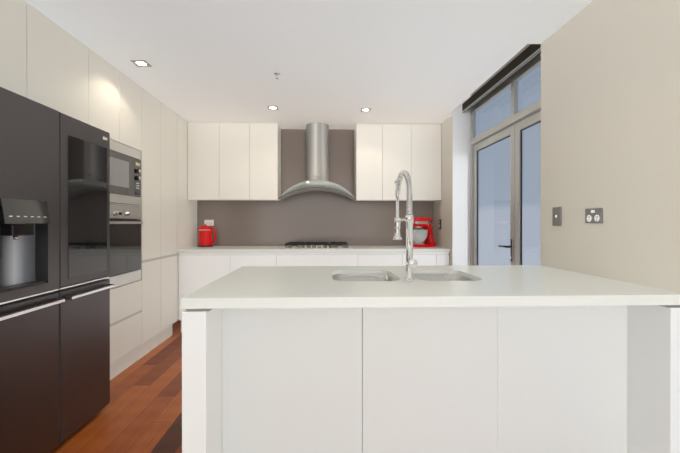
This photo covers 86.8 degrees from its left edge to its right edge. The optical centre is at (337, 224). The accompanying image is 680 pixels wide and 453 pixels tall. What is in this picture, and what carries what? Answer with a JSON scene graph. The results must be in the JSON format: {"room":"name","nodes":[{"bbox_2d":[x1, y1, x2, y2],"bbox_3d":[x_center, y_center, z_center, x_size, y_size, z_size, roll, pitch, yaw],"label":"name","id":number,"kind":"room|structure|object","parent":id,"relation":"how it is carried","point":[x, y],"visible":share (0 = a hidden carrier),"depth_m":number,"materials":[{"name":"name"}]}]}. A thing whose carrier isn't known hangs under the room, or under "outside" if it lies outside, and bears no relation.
{"room":"kitchen","nodes":[
{"label":"kitchen","id":0,"kind":"room"},
{"bbox_2d":[0,0,31,99],"bbox_3d":[-1.981,-0.911,1.589,0.652,0.568,0.661,0,0,-2],"label":"upper cabinet","id":1,"kind":"object","parent":0,"relation":"attached to","point":[15,15],"depth_m":1.87,"materials":[{"name":"beige paint"}]},
{"bbox_2d":[32,6,91,124],"bbox_3d":[-2.000,-0.912,2.172,0.652,0.568,0.505,0,0,-2],"label":"upper cabinet","id":2,"kind":"object","parent":0,"relation":"attached to","point":[46,61],"depth_m":2.18,"materials":[{"name":"beige paint"}]},
{"bbox_2d":[92,52,123,143],"bbox_3d":[-2.016,-0.916,2.645,0.652,0.563,0.279,0,0,-2],"label":"upper cabinet","id":3,"kind":"object","parent":0,"relation":"attached to","point":[107,81],"depth_m":2.65,"materials":[{"name":"beige paint"}]},
{"bbox_2d":[50,320,181,452],"bbox_3d":[0.420,1.243,1.677,5.660,0.080,6.048,0,0,-2],"label":"floor","id":4,"kind":"structure","parent":0,"point":[141,412],"depth_m":2.29,"materials":[{"name":"brown wood"}]},
{"bbox_2d":[0,87,113,452],"bbox_3d":[-1.838,0.303,1.812,0.836,1.798,1.052,0,0,-2],"label":"fridge","id":5,"kind":"object","parent":4,"relation":"on","point":[55,285],"visible":1,"depth_m":1.84,"materials":[{"name":"grey metal"}]},
{"bbox_2d":[110,280,143,379],"bbox_3d":[-2.022,0.843,2.821,0.652,0.715,0.624,0,0,-2],"label":"base cabinet","id":6,"kind":"object","parent":4,"relation":"on","point":[126,301],"depth_m":2.91,"materials":[{"name":"beige paint"}]},
{"bbox_2d":[105,204,142,288],"bbox_3d":[-1.937,0.167,2.811,0.586,0.632,0.595,0,0,-2],"label":"oven","id":7,"kind":"object","parent":6,"relation":"in","point":[125,246],"visible":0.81,"depth_m":2.86,"materials":[{"name":"black glass"}]},
{"bbox_2d":[110,140,140,205],"bbox_3d":[-1.931,-0.397,2.810,0.538,0.470,0.595,0,0,-2],"label":"microwave","id":8,"kind":"object","parent":7,"relation":"on","point":[125,174],"visible":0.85,"depth_m":2.86,"materials":[{"name":"silver metal"}]},
{"bbox_2d":[110,89,163,354],"bbox_3d":[-2.038,0.001,3.301,0.652,2.398,0.385,0,0,-2],"label":"tall cabinet","id":9,"kind":"object","parent":4,"relation":"on","point":[152,158],"depth_m":3.35,"materials":[{"name":"beige paint"}]},
{"bbox_2d":[164,104,179,340],"bbox_3d":[-2.051,0.000,3.694,0.652,2.398,0.402,0,0,-2],"label":"tall cabinet","id":10,"kind":"object","parent":4,"relation":"on","point":[171,118],"depth_m":3.75,"materials":[{"name":"beige paint"}]},
{"bbox_2d":[180,116,196,248],"bbox_3d":[-2.068,-0.001,4.184,0.652,2.398,0.622,0,0,-2],"label":"tall cabinet","id":11,"kind":"object","parent":4,"relation":"on","point":[188,208],"depth_m":4.12,"materials":[{"name":"beige paint"}]},
{"bbox_2d":[177,246,449,331],"bbox_3d":[-0.248,0.736,4.247,2.983,0.925,0.617,0,0,-2],"label":"base cabinet","id":12,"kind":"object","parent":4,"relation":"on","point":[199,267],"depth_m":3.95,"materials":[{"name":"beige paint"}]},
{"bbox_2d":[197,224,215,246],"bbox_3d":[-1.578,0.136,4.358,0.225,0.272,0.180,0,0,-2],"label":"kettle","id":13,"kind":"object","parent":12,"relation":"on","point":[205,239],"visible":1,"depth_m":4.29,"materials":[{"name":"red plastic"}]},
{"bbox_2d":[284,242,348,248],"bbox_3d":[-0.236,0.245,4.243,0.730,0.054,0.500,0,0,-2],"label":"cooktop","id":14,"kind":"object","parent":12,"relation":"in","point":[316,245],"visible":1,"depth_m":4.08,"materials":[{"name":"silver metal"}]},
{"bbox_2d":[413,217,435,246],"bbox_3d":[1.021,0.090,4.383,0.357,0.363,0.277,0,0,-30],"label":"stand mixer","id":15,"kind":"object","parent":12,"relation":"on","point":[421,236],"visible":0.79,"depth_m":4.29,"materials":[{"name":"red metal"}]},
{"bbox_2d":[413,229,428,243],"bbox_3d":[0.968,0.148,4.352,0.234,0.166,0.277,0,0,-30],"label":"bowl","id":16,"kind":"object","parent":15,"relation":"on","point":[420,236],"depth_m":4.26,"materials":[{"name":"silver metal"}]},
{"bbox_2d":[181,265,679,452],"bbox_3d":[0.386,0.738,1.867,1.969,0.928,0.993,0,0,-2],"label":"kitchen island","id":17,"kind":"object","parent":4,"relation":"on","point":[433,359],"visible":0.96,"depth_m":1.56,"materials":[{"name":"stone"}]},
{"bbox_2d":[393,170,417,280],"bbox_3d":[0.342,-0.001,1.823,0.055,0.550,0.259,0,0,-8],"label":"faucet","id":18,"kind":"object","parent":17,"relation":"on","point":[411,263],"visible":1,"depth_m":1.75,"materials":[{"name":"silver metal"}]},
{"bbox_2d":[123,75,143,151],"bbox_3d":[-2.027,-0.916,2.957,0.652,0.563,0.345,0,0,-2],"label":"upper cabinet","id":19,"kind":"object","parent":0,"relation":"attached to","point":[133,93],"depth_m":3.00,"materials":[{"name":"beige paint"}]},
{"bbox_2d":[178,129,433,319],"bbox_3d":[-0.404,-0.003,4.612,4.210,2.400,0.120,0,0,-2],"label":"wall","id":20,"kind":"structure","parent":0,"point":[317,216],"depth_m":4.55,"materials":[{"name":"grey paint"}]},
{"bbox_2d":[204,220,213,225],"bbox_3d":[-1.607,-0.018,4.506,0.115,0.072,0.010,0,0,-2],"label":"outlet","id":21,"kind":"object","parent":20,"relation":"attached to","point":[209,222],"depth_m":4.50,"materials":[{"name":"white plastic"}]},
{"bbox_2d":[188,122,280,200],"bbox_3d":[-1.222,-0.739,4.357,1.041,0.907,0.327,0,0,-2],"label":"upper cabinet","id":22,"kind":"object","parent":20,"relation":"attached to","point":[234,161],"visible":1,"depth_m":4.19,"materials":[{"name":"beige paint"}]},
{"bbox_2d":[278,123,355,200],"bbox_3d":[-0.238,-0.747,4.306,0.914,0.906,0.492,0,0,-2],"label":"range hood","id":23,"kind":"object","parent":20,"relation":"attached to","point":[317,156],"visible":1,"depth_m":4.25,"materials":[{"name":"metal"}]},
{"bbox_2d":[354,123,440,200],"bbox_3d":[0.728,-0.739,4.423,1.017,0.907,0.327,0,0,-2],"label":"upper cabinet","id":24,"kind":"object","parent":20,"relation":"attached to","point":[385,155],"visible":0.85,"depth_m":4.26,"materials":[{"name":"beige paint"}]},
{"bbox_2d":[25,0,592,129],"bbox_3d":[-0.305,-1.352,1.648,4.210,0.310,6.048,0,0,-2],"label":"ceiling","id":25,"kind":"structure","parent":0,"point":[337,64],"depth_m":2.47,"materials":[{"name":"paint"}]},
{"bbox_2d":[131,60,151,66],"bbox_3d":[-1.459,-1.196,2.680,0.104,0.005,0.104,0,0,-2],"label":"recessed light","id":26,"kind":"object","parent":25,"relation":"in","point":[140,63],"visible":1,"depth_m":2.67,"materials":[{"name":"grey"}]},
{"bbox_2d":[267,106,278,109],"bbox_3d":[-0.663,-1.198,3.703,0.104,0.005,0.104,0,0,-2],"label":"recessed light","id":27,"kind":"object","parent":25,"relation":"in","point":[272,107],"visible":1,"depth_m":3.71,"materials":[{"name":"grey"}]},
{"bbox_2d":[273,73,280,79],"bbox_3d":[-0.481,-1.179,2.872,0.060,0.040,0.060,0,0,-2],"label":"sprinkler","id":28,"kind":"object","parent":25,"relation":"attached to","point":[277,75],"visible":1,"depth_m":2.86,"materials":[{"name":"silver metal"}]},
{"bbox_2d":[360,108,370,111],"bbox_3d":[0.300,-1.198,3.772,0.104,0.005,0.104,0,0,-2],"label":"recessed light","id":29,"kind":"object","parent":25,"relation":"in","point":[365,109],"visible":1,"depth_m":3.77,"materials":[{"name":"grey"}]},
{"bbox_2d":[434,95,470,265],"bbox_3d":[1.480,-0.157,4.271,0.467,2.710,0.686,0,0,-2],"label":"wall","id":30,"kind":"structure","parent":0,"point":[452,210],"depth_m":3.93,"materials":[{"name":"beige paint"}]},
{"bbox_2d":[470,54,540,264],"bbox_3d":[1.495,-0.027,3.049,0.119,2.455,1.754,0,0,-2],"label":"french doors","id":31,"kind":"structure","parent":30,"relation":"in","point":[505,211],"depth_m":3.17,"materials":[{"name":"silver metal"}]},
{"bbox_2d":[471,44,539,107],"bbox_3d":[1.617,-1.353,3.166,0.268,0.193,1.528,0,0,-2],"label":"wall","id":32,"kind":"structure","parent":0,"point":[504,65],"depth_m":3.20,"materials":[{"name":"beige paint"}]},
{"bbox_2d":[541,0,679,291],"bbox_3d":[1.628,-0.150,0.547,0.421,2.710,3.712,0,0,-2],"label":"wall","id":33,"kind":"structure","parent":0,"point":[610,107],"depth_m":1.78,"materials":[{"name":"beige paint"}]},
{"bbox_2d":[461,44,540,113],"bbox_3d":[1.426,-1.257,3.160,0.100,0.106,1.518,0,0,-2],"label":"blind","id":34,"kind":"object","parent":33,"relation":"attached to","point":[527,55],"visible":0.62,"depth_m":3.02,"materials":[{"name":"black fabric"}]},
{"bbox_2d":[552,207,561,225],"bbox_3d":[1.355,-0.048,2.220,0.010,0.116,0.078,0,0,-2],"label":"light switch","id":35,"kind":"object","parent":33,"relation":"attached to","point":[556,216],"visible":1,"depth_m":2.21,"materials":[{"name":"silver metal"}]},
{"bbox_2d":[585,208,602,222],"bbox_3d":[1.366,-0.045,1.915,0.010,0.078,0.118,0,0,-2],"label":"outlet","id":36,"kind":"object","parent":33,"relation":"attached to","point":[594,215],"visible":1,"depth_m":1.90,"materials":[{"name":"silver metal"}]}
]}

